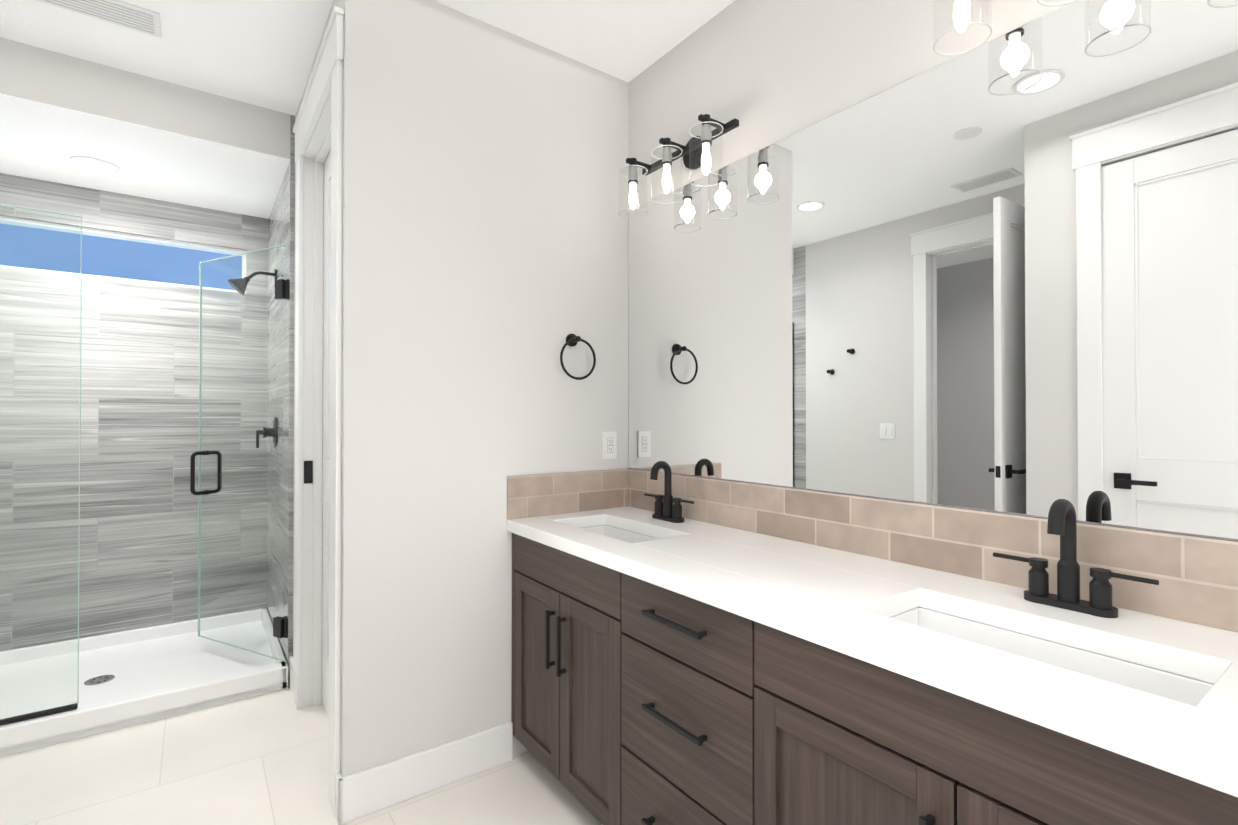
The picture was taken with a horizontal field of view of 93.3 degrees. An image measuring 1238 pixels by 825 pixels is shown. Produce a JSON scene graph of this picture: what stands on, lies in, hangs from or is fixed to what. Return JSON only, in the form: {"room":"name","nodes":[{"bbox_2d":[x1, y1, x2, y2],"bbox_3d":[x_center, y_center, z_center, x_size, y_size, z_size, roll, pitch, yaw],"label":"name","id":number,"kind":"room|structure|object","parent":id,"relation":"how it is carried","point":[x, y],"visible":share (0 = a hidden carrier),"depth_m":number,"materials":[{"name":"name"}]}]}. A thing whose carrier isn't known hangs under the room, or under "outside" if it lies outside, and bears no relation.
{"room":"bathroom","nodes":[
{"label":"bathroom","id":0,"kind":"room"},
{"bbox_2d":[0,173,268,650],"bbox_3d":[-2.419,-0.058,3.542,2.800,2.740,0.120,0,-1,-36],"label":"wall","id":1,"kind":"structure","parent":0,"point":[139,446],"depth_m":3.24,"materials":[{"name":"tile"}]},
{"bbox_2d":[0,216,245,292],"bbox_3d":[-2.828,-0.865,3.269,1.250,0.270,0.088,0,-1,-36],"label":"transom","id":2,"kind":"object","parent":1,"relation":"in","point":[132,237],"visible":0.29,"depth_m":3.26,"materials":[{"name":"white"}]},
{"bbox_2d":[0,93,289,218],"bbox_3d":[-2.501,-1.217,2.782,1.525,0.006,1.028,0,-1,-36],"label":"ceiling panel","id":3,"kind":"object","parent":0,"point":[42,141],"visible":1,"depth_m":2.82,"materials":[{"name":"white paint"}]},
{"bbox_2d":[69,156,119,173],"bbox_3d":[-2.558,-1.209,2.857,0.186,0.008,0.186,0,-1,-36],"label":"recessed light","id":4,"kind":"object","parent":3,"relation":"attached to","point":[94,164],"visible":0.98,"depth_m":2.84,"materials":[{"name":"white plastic"}]},
{"bbox_2d":[0,37,290,158],"bbox_3d":[-2.501,-1.327,2.782,1.525,0.214,1.030,0,-1,-36],"label":"wall","id":5,"kind":"structure","parent":0,"point":[34,73],"depth_m":2.48,"materials":[{"name":"white paint"}]},
{"bbox_2d":[0,686,602,824],"bbox_3d":[-1.377,1.341,0.815,4.700,0.100,5.900,0,-1,-36],"label":"floor","id":6,"kind":"structure","parent":0,"point":[262,759],"depth_m":2.06,"materials":[{"name":"tile"}]},
{"bbox_2d":[0,608,287,756],"bbox_3d":[-2.491,1.253,2.749,1.521,0.105,1.058,0,-1,-36],"label":"shower pan","id":7,"kind":"object","parent":6,"relation":"on","point":[135,676],"visible":0.9,"depth_m":2.78,"materials":[{"name":"white plastic"}]},
{"bbox_2d":[0,204,81,724],"bbox_3d":[-2.505,0.196,2.146,0.780,1.994,0.020,0,-1,-36],"label":"glass","id":8,"kind":"object","parent":7,"relation":"on","point":[25,716],"visible":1,"depth_m":2.31,"materials":[{"name":"clear glass"}]},
{"bbox_2d":[507,517,1237,824],"bbox_3d":[0.523,0.868,1.362,0.582,0.855,2.448,0,-1,-36],"label":"bathroom vanity","id":9,"kind":"object","parent":6,"relation":"on","point":[699,651],"depth_m":1.23,"materials":[{"name":"brown wood"}]},
{"bbox_2d":[507,505,1237,788],"bbox_3d":[0.532,0.417,1.364,0.570,0.043,2.460,0,-1,-36],"label":"countertop","id":10,"kind":"structure","parent":9,"relation":"on","point":[842,597],"depth_m":1.10,"materials":[{"name":"white stone"}]},
{"bbox_2d":[575,521,662,540],"bbox_3d":[-0.007,0.519,2.050,0.264,0.174,0.514,0,-1,-36],"label":"sink","id":11,"kind":"object","parent":10,"relation":"in","point":[609,527],"depth_m":2.24,"materials":[{"name":"white ceramic"}]},
{"bbox_2d":[647,461,686,520],"bbox_3d":[0.160,0.291,2.173,0.109,0.222,0.156,0,-1,-36],"label":"faucet","id":12,"kind":"object","parent":10,"relation":"on","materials":[{"name":"black metal"}]},
{"bbox_2d":[887,601,1214,700],"bbox_3d":[0.721,0.511,1.046,0.264,0.174,0.514,0,-1,-36],"label":"sink","id":13,"kind":"object","parent":10,"relation":"in","point":[1145,672],"depth_m":1.09,"materials":[{"name":"white ceramic"}]},
{"bbox_2d":[1019,499,1122,620],"bbox_3d":[0.888,0.283,1.169,0.109,0.222,0.156,0,-1,-36],"label":"faucet","id":14,"kind":"object","parent":10,"relation":"on","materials":[{"name":"black metal"}]},
{"bbox_2d":[267,0,338,685],"bbox_3d":[-1.515,-0.064,2.832,0.140,2.740,2.090,0,-1,-36],"label":"wall","id":15,"kind":"structure","parent":0,"point":[281,230],"depth_m":2.98,"materials":[{"name":"tile"}]},
{"bbox_2d":[190,244,289,661],"bbox_3d":[-1.914,0.192,2.959,0.735,1.995,0.151,0,0,27],"label":"shower door","id":16,"kind":"structure","parent":15,"relation":"attached to","point":[280,624],"depth_m":2.98,"materials":[{"name":"clear glass"}]},
{"bbox_2d":[228,269,276,294],"bbox_3d":[-2.008,-0.720,3.203,0.227,0.162,0.100,0,-1,-36],"label":"shower head","id":17,"kind":"object","parent":15,"relation":"attached to","point":[242,289],"depth_m":3.17},
{"bbox_2d":[256,418,277,447],"bbox_3d":[-1.943,0.111,3.219,0.095,0.167,0.164,0,-1,-36],"label":"shower valve","id":18,"kind":"object","parent":15,"relation":"attached to","point":[268,433],"depth_m":3.20,"materials":[{"name":"black metal"}]},
{"bbox_2d":[289,656,293,696],"bbox_3d":[-1.516,1.236,2.725,0.015,0.140,0.182,0,-1,-36],"label":"baseboard","id":19,"kind":"structure","parent":15,"relation":"attached to","point":[291,671],"depth_m":2.73,"materials":[{"name":"white"}]},
{"bbox_2d":[304,461,312,483],"bbox_3d":[-1.380,0.265,2.596,0.034,0.100,0.006,0,-1,-36],"label":"strike plate","id":20,"kind":"object","parent":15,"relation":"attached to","point":[308,471],"visible":1,"depth_m":2.59,"materials":[{"name":"black metal"}]},
{"bbox_2d":[293,6,343,816],"bbox_3d":[-1.141,0.001,2.306,0.150,2.602,0.992,0,-1,-36],"label":"trim","id":21,"kind":"structure","parent":15,"relation":"attached to","point":[318,128],"depth_m":2.58,"materials":[{"name":"white wood"}]},
{"bbox_2d":[322,150,330,716],"bbox_3d":[-1.074,0.084,2.351,0.091,2.422,0.762,0,-1,-36],"label":"room door","id":22,"kind":"structure","parent":15,"relation":"in","point":[326,424],"depth_m":2.56,"materials":[{"name":"white wood"}]},
{"bbox_2d":[0,0,734,115],"bbox_3d":[-1.377,-1.499,0.837,4.700,0.100,5.900,0,-1,-36],"label":"ceiling","id":23,"kind":"structure","parent":0,"point":[261,53],"depth_m":2.22,"materials":[{"name":"white paint"}]},
{"bbox_2d":[38,0,161,37],"bbox_3d":[-1.839,-1.435,2.071,0.340,0.009,0.160,0,-1,-36],"label":"ceiling vent","id":24,"kind":"object","parent":23,"relation":"in","point":[129,16],"visible":1,"depth_m":2.09,"materials":[{"name":"white metal"}]},
{"bbox_2d":[339,0,627,777],"bbox_3d":[-0.451,-0.068,2.245,1.135,2.740,0.110,0,-1,-36],"label":"wall","id":25,"kind":"structure","parent":0,"point":[484,249],"depth_m":2.08,"materials":[{"name":"white paint"}]},
{"bbox_2d":[336,773,342,824],"bbox_3d":[-0.890,1.229,1.861,0.015,0.140,0.049,0,-1,-36],"label":"baseboard","id":26,"kind":"structure","parent":25,"relation":"attached to","point":[339,776],"depth_m":1.84,"materials":[{"name":"white"}]},
{"bbox_2d":[338,722,512,823],"bbox_3d":[-0.644,1.230,2.018,0.598,0.140,0.015,0,-1,-36],"label":"baseboard","id":27,"kind":"structure","parent":25,"relation":"attached to","point":[376,788],"depth_m":1.99,"materials":[{"name":"white"}]},
{"bbox_2d":[560,334,595,379],"bbox_3d":[-0.174,-0.224,2.337,0.166,0.189,0.066,0,-1,-36],"label":"towel ring","id":28,"kind":"object","parent":25,"relation":"attached to","point":[572,340],"visible":1,"depth_m":2.33,"materials":[{"name":"black metal"}]},
{"bbox_2d":[603,431,616,458],"bbox_3d":[-0.037,0.139,2.469,0.070,0.116,0.009,0,-1,-36],"label":"outlet","id":29,"kind":"object","parent":25,"relation":"attached to","point":[609,445],"visible":1,"depth_m":2.46,"materials":[{"name":"white plastic"}]},
{"bbox_2d":[628,0,1237,540],"bbox_3d":[0.412,-0.069,2.123,0.120,2.740,5.740,0,-1,-36],"label":"wall","id":30,"kind":"structure","parent":0,"point":[766,72],"depth_m":1.87,"materials":[{"name":"white paint"}]},
{"bbox_2d":[618,114,738,218],"bbox_3d":[0.209,-0.899,2.131,0.205,0.259,0.513,0,-1,-36],"label":"sconce","id":31,"kind":"object","parent":30,"relation":"attached to","point":[694,151],"visible":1,"depth_m":2.09,"materials":[{"name":"black"}]},
{"bbox_2d":[507,468,1237,631],"bbox_3d":[0.532,0.314,1.365,0.570,0.162,2.460,0,-1,-36],"label":"backsplash","id":32,"kind":"structure","parent":30,"relation":"attached to","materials":[{"name":"tile"}]},
{"bbox_2d":[629,0,1237,538],"bbox_3d":[0.751,-0.322,1.548,0.005,1.104,2.408,0,-1,-36],"label":"vanity mirror","id":33,"kind":"object","parent":30,"relation":"attached to","point":[999,274],"visible":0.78,"depth_m":1.38,"materials":[{"name":"silver mirror"}]},
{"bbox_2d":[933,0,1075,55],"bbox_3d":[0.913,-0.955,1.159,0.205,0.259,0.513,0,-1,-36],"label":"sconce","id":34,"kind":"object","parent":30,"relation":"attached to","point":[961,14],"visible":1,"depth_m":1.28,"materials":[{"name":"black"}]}
]}

